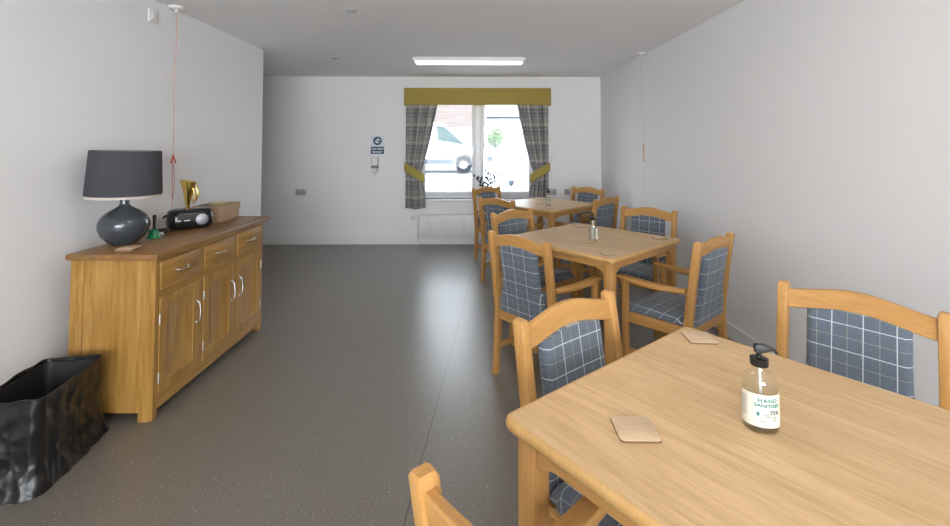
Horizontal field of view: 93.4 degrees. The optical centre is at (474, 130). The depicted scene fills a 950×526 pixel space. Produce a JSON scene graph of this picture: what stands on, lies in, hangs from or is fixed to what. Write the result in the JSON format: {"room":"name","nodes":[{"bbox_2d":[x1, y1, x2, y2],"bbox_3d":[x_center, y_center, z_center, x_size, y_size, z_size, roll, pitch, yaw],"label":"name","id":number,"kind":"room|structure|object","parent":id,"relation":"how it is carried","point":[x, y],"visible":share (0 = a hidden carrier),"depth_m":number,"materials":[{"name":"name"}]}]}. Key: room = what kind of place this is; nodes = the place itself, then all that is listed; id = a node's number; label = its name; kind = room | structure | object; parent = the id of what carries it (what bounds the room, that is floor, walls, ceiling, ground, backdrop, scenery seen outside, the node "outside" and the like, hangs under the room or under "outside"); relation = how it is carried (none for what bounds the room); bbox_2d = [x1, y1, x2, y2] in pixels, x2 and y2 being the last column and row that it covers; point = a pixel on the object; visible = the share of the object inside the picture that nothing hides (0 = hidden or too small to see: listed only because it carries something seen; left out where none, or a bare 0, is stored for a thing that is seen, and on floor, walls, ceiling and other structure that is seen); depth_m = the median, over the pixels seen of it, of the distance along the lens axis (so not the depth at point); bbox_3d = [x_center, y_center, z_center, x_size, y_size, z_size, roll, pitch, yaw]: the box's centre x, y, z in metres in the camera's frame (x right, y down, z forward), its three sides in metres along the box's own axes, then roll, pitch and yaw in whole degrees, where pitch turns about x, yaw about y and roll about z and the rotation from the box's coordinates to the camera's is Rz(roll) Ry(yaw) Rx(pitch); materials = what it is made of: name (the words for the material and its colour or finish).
{"room":"care facility","nodes":[
{"label":"care facility","id":0,"kind":"room"},
{"bbox_2d":[0,0,263,385],"bbox_3d":[-3.033,0.192,0.008,1.736,2.417,9.310,0,-2,-1],"label":"wall","id":1,"kind":"structure","parent":0,"point":[77,77],"depth_m":2.55,"materials":[{"name":"white paint"}]},
{"bbox_2d":[148,8,157,23],"bbox_3d":[-2.213,-0.787,3.081,0.020,0.090,0.086,0,-2,0],"label":"wall switch","id":2,"kind":"object","parent":1,"relation":"attached to","point":[152,14],"visible":1,"depth_m":3.07,"materials":[{"name":"white plastic"}]},
{"bbox_2d":[0,244,732,525],"bbox_3d":[-0.904,1.485,0.932,6.019,0.100,11.594,0,-2,-1],"label":"floor","id":3,"kind":"structure","parent":0,"point":[366,366],"depth_m":2.34,"materials":[{"name":"plastic"}]},
{"bbox_2d":[0,354,108,504],"bbox_3d":[-1.921,1.282,1.982,0.327,0.380,0.485,0,-2,-10],"label":"waste bin","id":4,"kind":"object","parent":3,"relation":"on","point":[51,416],"visible":1,"depth_m":1.91,"materials":[{"name":"black plastic"}]},
{"bbox_2d":[0,359,96,402],"bbox_3d":[-1.920,1.291,1.981,0.236,0.362,0.386,0,-2,-10],"label":"liner","id":5,"kind":"object","parent":4,"relation":"in","point":[49,380],"depth_m":2.08,"materials":[{"name":"black plastic"}]},
{"bbox_2d":[65,216,269,421],"bbox_3d":[-1.850,1.065,2.896,0.472,0.880,1.272,0,-2,0],"label":"sideboard","id":6,"kind":"object","parent":3,"relation":"on","point":[159,313],"depth_m":2.38,"materials":[{"name":"brown wood"}]},
{"bbox_2d":[83,150,162,245],"bbox_3d":[-1.995,0.376,2.547,0.358,0.529,0.358,0,-2,-1],"label":"table lamp","id":7,"kind":"object","parent":6,"relation":"on","point":[124,176],"visible":1,"depth_m":2.44,"materials":[{"name":"grey ceramic"}]},
{"bbox_2d":[146,214,160,238],"bbox_3d":[-1.935,0.577,2.700,0.076,0.139,0.076,0,-2,-1],"label":"bell","id":8,"kind":"object","parent":6,"relation":"on","point":[154,233],"visible":1,"depth_m":2.69,"materials":[{"name":"green paint"}]},
{"bbox_2d":[146,229,160,238],"bbox_3d":[-1.935,0.620,2.699,0.076,0.054,0.076,0,-2,-1],"label":"cup","id":9,"kind":"object","parent":8,"relation":"on","point":[153,233],"depth_m":2.68,"materials":[{"name":"green paint"}]},
{"bbox_2d":[65,216,269,260],"bbox_3d":[-1.853,0.670,2.910,0.466,0.031,1.272,0,-2,0],"label":"countertop","id":10,"kind":"structure","parent":6,"relation":"on","point":[172,242],"depth_m":2.54,"materials":[{"name":"brown wood"}]},
{"bbox_2d":[162,207,212,229],"bbox_3d":[-1.941,0.594,3.030,0.290,0.130,0.178,2,-3,-41],"label":"radio","id":11,"kind":"object","parent":6,"relation":"on","point":[191,217],"visible":0.99,"depth_m":2.97,"materials":[{"name":"black plastic"}]},
{"bbox_2d":[196,214,207,223],"bbox_3d":[-1.836,0.596,3.013,0.072,0.072,0.014,2,-3,-41],"label":"speaker grille","id":12,"kind":"object","parent":11,"relation":"attached to","point":[200,218],"depth_m":3.01,"materials":[{"name":"silver metal"}]},
{"bbox_2d":[180,180,198,207],"bbox_3d":[-2.081,0.512,3.259,0.122,0.309,0.085,1,-2,-21],"label":"trophy","id":13,"kind":"object","parent":6,"relation":"on","point":[188,187],"visible":0.8,"depth_m":3.24,"materials":[{"name":"gold metal"}]},
{"bbox_2d":[193,202,239,222],"bbox_3d":[-1.950,0.614,3.381,0.208,0.115,0.302,0,-2,-3],"label":"cardboard box","id":14,"kind":"object","parent":6,"relation":"on","point":[221,212],"visible":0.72,"depth_m":3.32,"materials":[{"name":"beige cardboard"}]},
{"bbox_2d":[198,202,227,205],"bbox_3d":[-1.966,0.553,3.380,0.160,0.007,0.210,0,-2,-13],"label":"leaflet","id":15,"kind":"object","parent":14,"relation":"on","point":[213,203],"visible":1,"depth_m":3.36,"materials":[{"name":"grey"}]},
{"bbox_3d":[-1.852,0.633,2.391,0.090,0.006,0.090,0,-2,-4],"label":"coaster","id":16,"kind":"object","parent":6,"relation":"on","visible":0},
{"bbox_2d":[115,245,142,249],"bbox_3d":[-1.848,0.627,2.394,0.090,0.006,0.090,0,-2,-6],"label":"coaster","id":17,"kind":"object","parent":16,"relation":"on","point":[128,247],"visible":1,"depth_m":2.38,"materials":[{"name":"brown wood"}]},
{"bbox_2d":[472,186,500,258],"bbox_3d":[0.296,1.161,5.609,0.514,0.884,0.514,2,-3,-41],"label":"armchair","id":18,"kind":"object","parent":3,"relation":"on","point":[485,192],"visible":0.24,"depth_m":5.63,"materials":[{"name":"brown wood"}]},
{"bbox_2d":[408,462,605,525],"bbox_3d":[0.231,0.983,0.679,0.514,0.884,0.514,2,-3,-38],"label":"armchair","id":19,"kind":"object","parent":3,"relation":"on","point":[430,508],"visible":0.88,"depth_m":0.71,"materials":[{"name":"brown wood"}]},
{"bbox_2d":[478,197,544,281],"bbox_3d":[0.369,1.127,4.671,0.514,0.884,0.514,-2,-3,44],"label":"armchair","id":20,"kind":"object","parent":3,"relation":"on","point":[492,205],"visible":0.23,"depth_m":4.62,"materials":[{"name":"brown wood"}]},
{"bbox_2d":[490,208,576,298],"bbox_3d":[0.459,1.084,3.479,0.514,0.884,0.514,2,-3,-42],"label":"armchair","id":21,"kind":"object","parent":3,"relation":"on","point":[512,221],"visible":0.28,"depth_m":3.54,"materials":[{"name":"brown wood"}]},
{"bbox_2d":[488,230,601,374],"bbox_3d":[0.418,1.058,2.751,0.514,0.884,0.514,2,-3,-41],"label":"armchair","id":22,"kind":"object","parent":3,"relation":"on","point":[521,294],"visible":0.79,"depth_m":2.62,"materials":[{"name":"brown wood"}]},
{"bbox_2d":[508,197,596,271],"bbox_3d":[0.797,1.205,5.069,0.886,0.757,0.886,2,-3,-43],"label":"dining table","id":23,"kind":"object","parent":3,"relation":"on","point":[562,207],"visible":0.43,"depth_m":4.81,"materials":[{"name":"brown wood"}]},
{"bbox_2d":[546,188,550,204],"bbox_3d":[0.800,0.726,4.879,0.061,0.187,0.078,1,-2,-21],"label":"bottle","id":24,"kind":"object","parent":23,"relation":"on","point":[548,191],"visible":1,"depth_m":4.88,"materials":[{"name":"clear plastic"}]},
{"bbox_2d":[512,289,622,525],"bbox_3d":[0.450,1.005,1.292,0.514,0.884,0.514,2,-3,-38],"label":"armchair","id":25,"kind":"object","parent":3,"relation":"on","point":[567,334],"visible":0.3,"depth_m":1.41,"materials":[{"name":"brown wood"}]},
{"bbox_2d":[555,186,604,266],"bbox_3d":[1.271,1.159,5.552,0.514,0.884,0.514,2,-3,-42],"label":"armchair","id":26,"kind":"object","parent":3,"relation":"on","point":[585,194],"visible":0.27,"depth_m":5.70,"materials":[{"name":"brown wood"}]},
{"bbox_2d":[555,196,619,276],"bbox_3d":[1.189,1.130,4.733,0.514,0.884,0.514,2,-3,-44],"label":"armchair","id":27,"kind":"object","parent":3,"relation":"on","point":[606,209],"visible":0.41,"depth_m":4.58,"materials":[{"name":"brown wood"}]},
{"bbox_2d":[509,223,680,364],"bbox_3d":[0.823,1.136,3.151,0.886,0.757,0.886,2,-3,-41],"label":"dining table","id":28,"kind":"object","parent":3,"relation":"on","point":[631,247],"visible":0.59,"depth_m":2.97,"materials":[{"name":"brown wood"}]},
{"bbox_2d":[579,239,595,242],"bbox_3d":[0.761,0.750,3.031,0.090,0.006,0.090,0,-2,-6],"label":"coaster","id":29,"kind":"object","parent":28,"relation":"on","point":[581,240],"visible":1,"depth_m":3.01,"materials":[{"name":"brown wood"}]},
{"bbox_2d":[590,213,597,238],"bbox_3d":[0.810,0.661,3.069,0.061,0.187,0.078,0,-2,-11],"label":"bottle","id":30,"kind":"object","parent":28,"relation":"on","point":[594,230],"visible":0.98,"depth_m":3.08,"materials":[{"name":"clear plastic"}]},
{"bbox_2d":[599,251,617,254],"bbox_3d":[0.801,0.738,2.693,0.090,0.006,0.090,0,-2,-6],"label":"coaster","id":31,"kind":"object","parent":28,"relation":"on","point":[601,252],"visible":1,"depth_m":2.68,"materials":[{"name":"brown wood"}]},
{"bbox_2d":[651,236,667,238],"bbox_3d":[1.299,0.754,3.152,0.090,0.006,0.090,0,-2,-1],"label":"coaster","id":32,"kind":"object","parent":28,"relation":"on","point":[654,237],"visible":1,"depth_m":3.14,"materials":[{"name":"brown wood"}]},
{"bbox_2d":[595,206,676,337],"bbox_3d":[1.312,1.089,3.621,0.514,0.884,0.514,-2,-3,44],"label":"armchair","id":33,"kind":"object","parent":3,"relation":"on","point":[648,220],"visible":0.41,"depth_m":3.68,"materials":[{"name":"brown wood"}]},
{"bbox_2d":[616,232,734,356],"bbox_3d":[1.239,1.058,2.743,0.514,0.884,0.514,2,-3,-40],"label":"armchair","id":34,"kind":"object","parent":3,"relation":"on","point":[703,307],"visible":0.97,"depth_m":2.62,"materials":[{"name":"blue fabric"}]},
{"bbox_2d":[506,327,949,525],"bbox_3d":[0.680,1.058,0.982,0.886,0.757,0.886,2,-3,-38],"label":"dining table","id":35,"kind":"object","parent":3,"relation":"on","point":[845,451],"visible":0.91,"depth_m":0.98,"materials":[{"name":"brown wood"}]},
{"bbox_2d":[610,416,661,442],"bbox_3d":[0.363,0.677,1.015,0.090,0.006,0.090,0,-2,1],"label":"coaster","id":36,"kind":"object","parent":35,"relation":"on","point":[629,429],"visible":1,"depth_m":1.01,"materials":[{"name":"brown wood"}]},
{"bbox_2d":[681,331,718,344],"bbox_3d":[0.752,0.695,1.500,0.090,0.006,0.090,0,-2,5],"label":"coaster","id":37,"kind":"object","parent":35,"relation":"on","point":[694,337],"visible":1,"depth_m":1.50,"materials":[{"name":"brown wood"}]},
{"bbox_2d":[741,343,779,432],"bbox_3d":[0.656,0.587,1.030,0.078,0.187,0.061,-1,-2,14],"label":"bottle","id":38,"kind":"object","parent":35,"relation":"on","point":[759,410],"visible":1,"depth_m":1.01,"materials":[{"name":"clear plastic"}]},
{"bbox_2d":[741,391,777,421],"bbox_3d":[0.644,0.626,1.011,0.070,0.045,0.019,-1,-2,29],"label":"print","id":39,"kind":"object","parent":38,"relation":"attached to","point":[759,407],"depth_m":1.00,"materials":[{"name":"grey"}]},
{"bbox_2d":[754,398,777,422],"bbox_3d":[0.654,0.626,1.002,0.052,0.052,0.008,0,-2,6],"label":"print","id":40,"kind":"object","parent":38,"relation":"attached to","point":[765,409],"depth_m":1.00,"materials":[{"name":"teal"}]},
{"bbox_2d":[776,280,949,409],"bbox_3d":[1.166,1.010,1.415,0.514,0.884,0.514,2,-3,-39],"label":"armchair","id":41,"kind":"object","parent":3,"relation":"on","point":[861,337],"visible":0.21,"depth_m":1.53,"materials":[{"name":"blue fabric"}]},
{"bbox_2d":[261,76,600,236],"bbox_3d":[-0.979,0.431,6.620,5.619,2.417,0.300,0,-2,-1],"label":"wall","id":42,"kind":"structure","parent":0,"point":[317,131],"depth_m":6.47,"materials":[{"name":"white paint"}]},
{"bbox_2d":[296,189,305,194],"bbox_3d":[-2.501,0.885,6.425,0.150,0.088,0.016,0,-2,-1],"label":"wall socket","id":43,"kind":"object","parent":42,"relation":"attached to","point":[298,191],"visible":1,"depth_m":6.42,"materials":[{"name":"grey plastic"}]},
{"bbox_2d":[262,237,481,244],"bbox_3d":[-0.977,1.579,6.421,5.619,0.107,0.014,0,-2,-1],"label":"baseboard","id":44,"kind":"structure","parent":42,"relation":"attached to","point":[265,240],"depth_m":6.41,"materials":[{"name":"white paint"}]},
{"bbox_2d":[371,156,378,175],"bbox_3d":[-1.432,0.506,6.406,0.100,0.277,0.110,0,-2,-1],"label":"soap dispenser","id":45,"kind":"object","parent":42,"relation":"attached to","point":[375,159],"visible":1,"depth_m":6.37,"materials":[{"name":"white plastic"}]},
{"bbox_2d":[372,156,377,169],"bbox_3d":[-1.432,0.469,6.407,0.090,0.202,0.080,0,-2,-1],"label":"bottle","id":46,"kind":"object","parent":45,"relation":"on","point":[374,158],"depth_m":6.37,"materials":[{"name":"white plastic"}]},
{"bbox_2d":[371,135,383,153],"bbox_3d":[-1.410,0.206,6.467,0.192,0.268,0.011,0,-2,-1],"label":"wall sign","id":47,"kind":"object","parent":42,"relation":"attached to","point":[377,141],"visible":1,"depth_m":6.47,"materials":[{"name":"white plastic"}]},
{"bbox_2d":[411,214,528,244],"bbox_3d":[-0.065,1.417,6.383,1.695,0.428,0.123,0,-2,-1],"label":"radiator","id":48,"kind":"object","parent":42,"relation":"attached to","point":[430,225],"visible":0.54,"depth_m":6.34,"materials":[{"name":"white metal"}]},
{"bbox_2d":[419,214,478,215],"bbox_3d":[-0.004,1.209,6.389,1.573,0.012,0.082,0,-2,-1],"label":"grille","id":49,"kind":"object","parent":48,"relation":"attached to","point":[420,214],"depth_m":6.35,"materials":[{"name":"white metal"}]},
{"bbox_2d":[420,105,532,200],"bbox_3d":[0.034,0.220,6.574,1.796,1.606,0.235,0,-2,-1],"label":"window","id":50,"kind":"structure","parent":42,"relation":"in","point":[477,110],"depth_m":6.60,"materials":[{"name":"white plastic"}]},
{"bbox_2d":[473,169,499,186],"bbox_3d":[0.169,0.778,6.515,0.387,0.428,0.080,0,-2,-1],"label":"potted plant","id":51,"kind":"object","parent":50,"relation":"on","point":[488,172],"visible":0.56,"depth_m":6.50,"materials":[{"name":"black plant"}]},
{"bbox_2d":[404,88,550,105],"bbox_3d":[0.038,-0.483,6.454,2.104,0.245,0.123,0,-2,-1],"label":"pelmet","id":52,"kind":"object","parent":42,"relation":"attached to","point":[412,96],"visible":1,"depth_m":6.39,"materials":[{"name":"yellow fabric"}]},
{"bbox_2d":[404,105,436,209],"bbox_3d":[-0.770,0.359,6.410,0.479,1.532,0.114,0,-2,-1],"label":"curtain","id":53,"kind":"object","parent":52,"relation":"hanging from","point":[420,119],"visible":0.98,"depth_m":6.40,"materials":[{"name":"grey fabric"}]},
{"bbox_2d":[517,105,549,197],"bbox_3d":[0.835,0.360,6.432,0.479,1.532,0.114,0,-2,-1],"label":"curtain","id":54,"kind":"object","parent":52,"relation":"hanging from","point":[533,118],"visible":0.86,"depth_m":6.43,"materials":[{"name":"grey fabric"}]},
{"bbox_2d":[549,189,556,194],"bbox_3d":[1.107,0.891,6.473,0.150,0.088,0.016,0,-2,-1],"label":"wall socket","id":55,"kind":"object","parent":42,"relation":"attached to","point":[552,191],"visible":0.81,"depth_m":6.47,"materials":[{"name":"grey plastic"}]},
{"bbox_2d":[564,189,569,194],"bbox_3d":[1.337,0.891,6.476,0.088,0.088,0.016,0,-2,-1],"label":"wall socket","id":56,"kind":"object","parent":42,"relation":"attached to","point":[566,191],"visible":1,"depth_m":6.47,"materials":[{"name":"grey plastic"}]},
{"bbox_2d":[156,0,744,76],"bbox_3d":[-0.904,-1.030,1.023,6.019,0.100,11.594,0,-2,-1],"label":"ceiling","id":57,"kind":"structure","parent":0,"point":[555,38],"depth_m":3.92,"materials":[{"name":"white paint"}]},
{"bbox_2d":[169,5,183,198],"bbox_3d":[-2.171,-0.052,3.225,0.096,1.697,0.096,0,-2,-1],"label":"pull cord","id":58,"kind":"object","parent":57,"relation":"hanging from","point":[176,8],"visible":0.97,"depth_m":3.22,"materials":[{"name":"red plastic"}]},
{"bbox_2d":[345,8,356,12],"bbox_3d":[-0.923,-0.886,3.333,0.084,0.022,0.084,0,-2,-1],"label":"ceiling sensor","id":59,"kind":"object","parent":57,"relation":"attached to","point":[350,10],"visible":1,"depth_m":3.31,"materials":[{"name":"grey plastic"}]},
{"bbox_2d":[412,57,524,64],"bbox_3d":[-0.069,-0.803,5.187,1.280,0.053,0.240,0,-2,-1],"label":"ceiling light","id":60,"kind":"object","parent":57,"relation":"attached to","point":[417,60],"visible":1,"depth_m":5.08,"materials":[{"name":"white plastic"}]},
{"bbox_2d":[415,61,522,64],"bbox_3d":[-0.069,-0.781,5.186,1.230,0.009,0.196,0,-2,-1],"label":"diffuser","id":61,"kind":"object","parent":60,"relation":"attached to","point":[416,62],"depth_m":5.16,"materials":[{"name":"white plastic"}]},
{"bbox_2d":[636,52,645,201],"bbox_3d":[1.805,0.066,4.835,0.096,1.817,0.096,0,-2,-1],"label":"pull cord","id":62,"kind":"object","parent":57,"relation":"hanging from","point":[640,54],"visible":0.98,"depth_m":4.83,"materials":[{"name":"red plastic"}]},
{"bbox_2d":[600,0,949,406],"bbox_3d":[2.004,0.232,1.116,0.200,2.417,11.394,0,-2,-1],"label":"wall","id":63,"kind":"structure","parent":0,"point":[815,134],"depth_m":2.59,"materials":[{"name":"white paint"}]},
{"bbox_2d":[659,279,775,354],"bbox_3d":[1.899,1.381,0.916,0.014,0.107,11.080,0,-2,-1],"label":"baseboard","id":64,"kind":"structure","parent":63,"relation":"attached to","point":[738,336],"depth_m":3.16,"materials":[{"name":"white"}]},
{"label":"outside","id":65,"kind":"structure","parent":0,"visible":0},
{"bbox_2d":[425,160,489,190],"bbox_3d":[-0.311,1.954,23.343,60.000,1.579,33.200,0,-2,-1],"label":"ground","id":66,"kind":"structure","parent":65,"point":[438,177],"depth_m":15.95,"materials":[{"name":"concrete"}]},
{"bbox_2d":[426,122,486,172],"bbox_3d":[-1.970,0.709,18.562,4.935,2.020,2.240,0,-2,-1],"label":"van","id":67,"kind":"object","parent":66,"relation":"on","point":[445,146],"visible":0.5,"depth_m":17.65,"materials":[{"name":"white paint"}]},
{"bbox_2d":[434,105,521,159],"bbox_3d":[-0.371,-1.693,28.002,18.000,7.000,4.150,0,-2,-1],"label":"brick building","id":68,"kind":"structure","parent":66,"relation":"on","point":[458,118],"depth_m":26.27,"materials":[{"name":"white"}]},
{"bbox_2d":[487,127,504,155],"bbox_3d":[0.932,0.795,19.988,0.819,1.899,0.826,0,-2,-1],"label":"tree","id":69,"kind":"object","parent":66,"relation":"on","point":[496,138],"visible":1,"depth_m":19.92,"materials":[{"name":"green plant"}]},
{"bbox_2d":[484,128,528,190],"bbox_3d":[2.221,0.849,10.482,2.016,1.818,4.442,-2,-3,43],"label":"van","id":70,"kind":"object","parent":66,"relation":"on","point":[512,160],"visible":0.17,"depth_m":9.26,"materials":[{"name":"white paint"}]},
{"bbox_2d":[487,156,493,161],"bbox_3d":[0.339,0.627,9.834,0.171,0.126,0.090,-2,-3,43],"label":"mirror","id":71,"kind":"object","parent":70,"relation":"attached to","point":[489,158],"depth_m":9.79,"materials":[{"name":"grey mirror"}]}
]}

